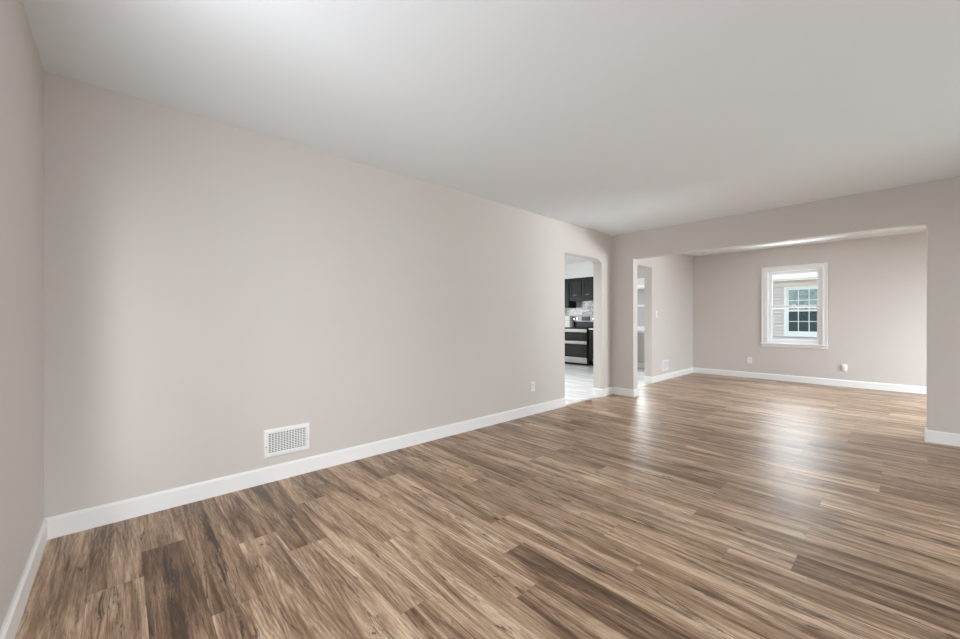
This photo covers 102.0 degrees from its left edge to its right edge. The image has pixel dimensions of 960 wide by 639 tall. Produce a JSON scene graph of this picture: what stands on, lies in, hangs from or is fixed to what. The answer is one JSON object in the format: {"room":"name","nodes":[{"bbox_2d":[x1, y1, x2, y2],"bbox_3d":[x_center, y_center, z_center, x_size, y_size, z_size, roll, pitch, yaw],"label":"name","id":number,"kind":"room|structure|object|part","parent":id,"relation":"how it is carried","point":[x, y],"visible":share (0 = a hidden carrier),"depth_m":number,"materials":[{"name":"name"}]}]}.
{"room":"empty living room","nodes":[
{"label":"empty living room","id":0,"kind":"room"},
{"bbox_2d":[0,0,43,629],"bbox_3d":[-0.488,-0.253,-0.004,0.134,2.800,5.400,0,0,-43],"label":"wall","id":1,"kind":"structure","parent":0,"point":[21,69],"depth_m":1.52,"materials":[{"name":"beige paint"}]},
{"bbox_2d":[0,519,47,638],"bbox_3d":[-0.429,1.091,0.041,0.014,0.112,5.386,0,0,-43],"label":"baseboard","id":2,"kind":"structure","parent":1,"relation":"attached to","point":[12,620],"depth_m":1.56,"materials":[{"name":"white paint"}]},
{"bbox_2d":[44,71,692,517],"bbox_3d":[1.132,-0.253,5.280,9.684,2.800,0.169,0,0,-43],"label":"wall","id":3,"kind":"structure","parent":0,"point":[210,286],"depth_m":2.72,"materials":[{"name":"beige paint"}]},
{"bbox_2d":[263,423,308,458],"bbox_3d":[-1.395,0.875,2.820,0.310,0.198,0.018,0,0,-43],"label":"air vent","id":4,"kind":"object","parent":3,"relation":"in","point":[294,438],"visible":1,"depth_m":2.81,"materials":[{"name":"white metal"}]},
{"bbox_2d":[268,427,304,453],"bbox_3d":[-1.398,0.875,2.823,0.250,0.138,0.005,0,0,-43],"label":"grille","id":5,"kind":"object","parent":4,"relation":"attached to","point":[289,439],"depth_m":2.82,"materials":[{"name":"white metal"}]},
{"bbox_2d":[44,398,565,539],"bbox_3d":[-0.569,1.091,3.586,4.617,0.112,0.014,0,0,-43],"label":"baseboard","id":6,"kind":"structure","parent":3,"relation":"attached to","point":[60,525],"depth_m":2.66,"materials":[{"name":"white paint"}]},
{"bbox_2d":[531,381,534,391],"bbox_3d":[0.639,0.809,4.704,0.074,0.118,0.009,0,0,-43],"label":"wall outlet","id":7,"kind":"object","parent":3,"relation":"attached to","point":[533,382],"visible":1,"depth_m":4.71,"materials":[{"name":"white plastic"}]},
{"bbox_2d":[637,363,692,382],"bbox_3d":[1.877,1.091,6.887,6.090,0.112,1.479,0,0,-43],"label":"baseboard","id":8,"kind":"structure","parent":3,"relation":"attached to","point":[648,379],"depth_m":7.57,"materials":[{"name":"white paint"}]},
{"bbox_2d":[662,360,668,370],"bbox_3d":[3.538,0.874,7.420,0.305,0.193,0.018,0,0,-43],"label":"air vent","id":9,"kind":"object","parent":3,"relation":"in","point":[665,363],"visible":1,"depth_m":7.42,"materials":[{"name":"white paint"}]},
{"bbox_2d":[663,361,667,368],"bbox_3d":[3.536,0.874,7.423,0.245,0.133,0.005,0,0,-43],"label":"grille","id":10,"kind":"object","parent":9,"relation":"attached to","point":[665,363],"depth_m":7.43,"materials":[{"name":"white paint"}]},
{"bbox_2d":[15,364,959,638],"bbox_3d":[1.502,1.207,4.860,9.490,0.120,9.950,0,0,-43],"label":"floor","id":11,"kind":"structure","parent":0,"point":[692,505],"depth_m":2.04,"materials":[{"name":"brown wood"}]},
{"bbox_2d":[565,316,592,365],"bbox_3d":[2.608,0.524,10.054,0.697,1.245,0.766,0,0,-43],"label":"range","id":12,"kind":"object","parent":11,"relation":"on","point":[576,337],"visible":0.72,"depth_m":9.85,"materials":[{"name":"black metal"}]},
{"bbox_3d":[2.396,0.390,9.876,0.030,0.295,0.726,0,0,-43],"label":"oven door","id":13,"kind":"part","parent":12,"relation":"part of","materials":[{"name":"black glass"}]},
{"bbox_3d":[2.383,0.280,9.864,0.004,0.075,0.726,0,0,-43],"label":"door trim","id":14,"kind":"part","parent":12,"relation":"part of","materials":[{"name":"silver metal"}]},
{"bbox_3d":[2.396,0.747,9.876,0.030,0.410,0.726,0,0,-43],"label":"oven door","id":15,"kind":"part","parent":12,"relation":"part of","materials":[{"name":"black glass"}]},
{"bbox_3d":[2.383,0.580,9.864,0.004,0.075,0.726,0,0,-43],"label":"door trim","id":16,"kind":"part","parent":12,"relation":"part of","materials":[{"name":"silver metal"}]},
{"bbox_3d":[2.397,1.024,9.877,0.026,0.135,0.726,0,0,-43],"label":"drawer panel","id":17,"kind":"part","parent":12,"relation":"part of","materials":[{"name":"silver metal"}]},
{"bbox_2d":[565,327,592,328],"bbox_3d":[2.595,0.216,10.041,0.557,0.028,0.766,0,0,-43],"label":"cooktop","id":18,"kind":"object","parent":12,"relation":"in","point":[565,327],"depth_m":9.82,"materials":[{"name":"black glass"}]},
{"bbox_3d":[2.819,-0.018,10.248,0.123,0.160,0.760,0,0,-43],"label":"control panel","id":19,"kind":"part","parent":12,"relation":"part of","materials":[{"name":"silver metal"}]},
{"bbox_2d":[566,396,600,405],"bbox_3d":[1.448,1.145,5.491,0.932,0.008,0.059,0,0,-43],"label":"trim","id":20,"kind":"structure","parent":11,"relation":"on","point":[595,396],"depth_m":5.48,"materials":[{"name":"beige wood"}]},
{"bbox_2d":[589,330,592,365],"bbox_3d":[3.134,0.700,9.534,0.629,0.895,0.706,0,0,-43],"label":"base cabinet","id":21,"kind":"object","parent":11,"relation":"on","point":[590,331],"visible":0.22,"depth_m":9.57,"materials":[{"name":"black paint"}]},
{"bbox_3d":[2.813,0.737,9.478,0.020,0.580,0.337,0,0,-43],"label":"door","id":22,"kind":"part","parent":21,"relation":"part of","materials":[{"name":"black paint"}]},
{"bbox_3d":[1.862,0.700,10.912,0.629,0.895,1.502,0,0,-43],"label":"base cabinet","id":23,"kind":"object","parent":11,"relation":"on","visible":0},
{"bbox_3d":[1.868,0.234,10.917,0.613,0.035,1.503,0,0,-43],"label":"countertop","id":24,"kind":"structure","parent":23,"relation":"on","visible":0},
{"bbox_2d":[565,316,573,326],"bbox_3d":[2.338,0.059,10.642,0.210,0.315,0.435,0,0,-43],"label":"bread box","id":25,"kind":"object","parent":24,"relation":"on","point":[569,322],"visible":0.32,"depth_m":10.47,"materials":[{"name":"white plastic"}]},
{"bbox_3d":[2.338,-0.040,10.642,0.210,0.117,0.435,0,0,-43],"label":"lid","id":26,"kind":"part","parent":25,"relation":"part of","materials":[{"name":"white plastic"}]},
{"bbox_2d":[22,0,959,235],"bbox_3d":[1.692,-1.473,2.007,6.067,0.360,5.668,0,0,-43],"label":"ceiling","id":27,"kind":"structure","parent":0,"point":[610,117],"depth_m":2.14,"materials":[{"name":"white paint"}]},
{"bbox_2d":[565,255,590,264],"bbox_3d":[0.880,-1.563,8.085,6.250,0.180,4.366,0,0,-43],"label":"ceiling","id":28,"kind":"structure","parent":0,"point":[568,259],"depth_m":9.71,"materials":[{"name":"white paint"}]},
{"bbox_2d":[637,231,926,386],"bbox_3d":[4.995,-0.253,8.117,0.160,2.800,9.900,0,0,-43],"label":"wall","id":29,"kind":"structure","parent":0,"point":[877,286],"depth_m":6.70,"materials":[{"name":"beige paint"}]},
{"bbox_2d":[565,279,575,307],"bbox_3d":[2.218,-0.701,10.741,0.361,0.775,0.777,0,0,-43],"label":"upper cabinet","id":30,"kind":"object","parent":29,"relation":"attached to","point":[568,304],"visible":0.2,"depth_m":10.41,"materials":[{"name":"black paint"}]},
{"bbox_3d":[2.244,-0.680,10.508,0.020,0.675,0.365,0,0,-43],"label":"door","id":31,"kind":"part","parent":30,"relation":"part of","materials":[{"name":"black paint"}]},
{"bbox_2d":[565,262,592,278],"bbox_3d":[2.492,-1.280,10.468,0.330,0.385,3.050,0,0,-43],"label":"soffit","id":32,"kind":"object","parent":29,"relation":"attached to","point":[585,269],"depth_m":10.12,"materials":[{"name":"white paint"}]},
{"bbox_2d":[565,301,592,315],"bbox_3d":[2.609,-0.143,10.576,0.010,0.740,3.050,0,0,-43],"label":"backsplash","id":33,"kind":"structure","parent":29,"relation":"attached to","point":[583,308],"depth_m":10.44,"materials":[{"name":"stone"}]},
{"bbox_2d":[570,277,592,300],"bbox_3d":[2.740,-0.790,10.175,0.361,0.595,0.759,0,0,-43],"label":"upper cabinet","id":34,"kind":"object","parent":29,"relation":"attached to","point":[581,289],"visible":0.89,"depth_m":10.10,"materials":[{"name":"black paint"}]},
{"bbox_3d":[2.510,-0.816,10.219,0.020,0.405,0.350,0,0,-43],"label":"door","id":35,"kind":"part","parent":34,"relation":"part of","materials":[{"name":"black paint"}]},
{"bbox_3d":[2.764,-0.816,9.944,0.020,0.405,0.350,0,0,-43],"label":"door","id":36,"kind":"part","parent":34,"relation":"part of","materials":[{"name":"black paint"}]},
{"bbox_2d":[637,278,643,332],"bbox_3d":[3.706,-0.334,9.480,0.205,1.295,1.056,0,0,-43],"label":"window","id":37,"kind":"structure","parent":29,"relation":"in","point":[640,281],"depth_m":9.29,"materials":[{"name":"white paint"}]},
{"bbox_3d":[3.712,-0.064,9.477,0.030,0.576,0.844,0,0,-43],"label":"sash","id":38,"kind":"part","parent":37,"relation":"part of","materials":[{"name":"white plastic"}]},
{"bbox_2d":[760,262,828,348],"bbox_3d":[5.805,-0.239,7.205,0.205,1.516,0.984,0,0,-43],"label":"window","id":39,"kind":"structure","parent":29,"relation":"in","point":[767,273],"depth_m":7.15,"materials":[{"name":"white paint"}]},
{"bbox_3d":[5.751,0.483,7.155,0.057,0.072,0.984,0,0,-43],"label":"sill","id":40,"kind":"part","parent":39,"relation":"part of","materials":[{"name":"white paint"}]},
{"bbox_3d":[5.811,0.084,7.202,0.030,0.691,0.772,0,0,-43],"label":"sash","id":41,"kind":"part","parent":39,"relation":"part of","materials":[{"name":"white plastic"}]},
{"bbox_3d":[5.841,-0.558,7.229,0.030,0.689,0.772,0,0,-43],"label":"sash","id":42,"kind":"part","parent":39,"relation":"part of","materials":[{"name":"white plastic"}]},
{"bbox_2d":[693,367,926,393],"bbox_3d":[6.445,1.091,6.417,0.014,0.112,5.407,0,0,-43],"label":"baseboard","id":43,"kind":"structure","parent":29,"relation":"attached to","point":[823,381],"depth_m":6.88,"materials":[{"name":"white paint"}]},
{"bbox_2d":[612,176,959,433],"bbox_3d":[3.921,-0.253,4.064,0.134,2.800,5.400,0,0,-43],"label":"wall","id":44,"kind":"structure","parent":0,"point":[935,205],"depth_m":4.03,"materials":[{"name":"beige paint"}]},
{"bbox_2d":[593,387,637,396],"bbox_3d":[2.043,1.091,5.878,0.671,0.112,0.250,0,0,4],"label":"baseboard","id":45,"kind":"structure","parent":44,"relation":"attached to","point":[610,390],"depth_m":5.84,"materials":[{"name":"white paint"}]},
{"bbox_2d":[924,427,959,446],"bbox_3d":[4.994,1.091,2.892,0.148,0.112,2.222,0,0,-43],"label":"baseboard","id":46,"kind":"structure","parent":44,"relation":"attached to","point":[939,437],"depth_m":3.58,"materials":[{"name":"white paint"}]},
{"bbox_2d":[685,226,926,256],"bbox_3d":[5.238,-1.503,5.304,3.617,0.300,5.703,0,0,-43],"label":"ceiling","id":47,"kind":"structure","parent":0,"point":[920,228],"depth_m":6.66,"materials":[{"name":"white paint"}]},
{"label":"outside","id":48,"kind":"structure","parent":0,"visible":0},
{"bbox_3d":[3.242,1.572,7.111,65.000,0.150,50.000,0,0,-43],"label":"ground","id":49,"kind":"structure","parent":48,"visible":0},
{"bbox_2d":[637,273,816,339],"bbox_3d":[8.344,-0.428,11.820,4.915,3.850,18.600,0,0,-43],"label":"house","id":50,"kind":"structure","parent":49,"relation":"on","point":[790,289],"depth_m":9.53,"materials":[{"name":"grey"}]},
{"bbox_3d":[7.895,-0.482,9.340,0.003,0.488,0.764,0,0,-43],"label":"pane","id":51,"kind":"part","parent":50,"relation":"part of","materials":[{"name":"clear glass"}]},
{"bbox_3d":[7.895,0.045,9.340,0.003,0.487,0.764,0,0,-43],"label":"pane","id":52,"kind":"part","parent":50,"relation":"part of","materials":[{"name":"grey"}]}
]}

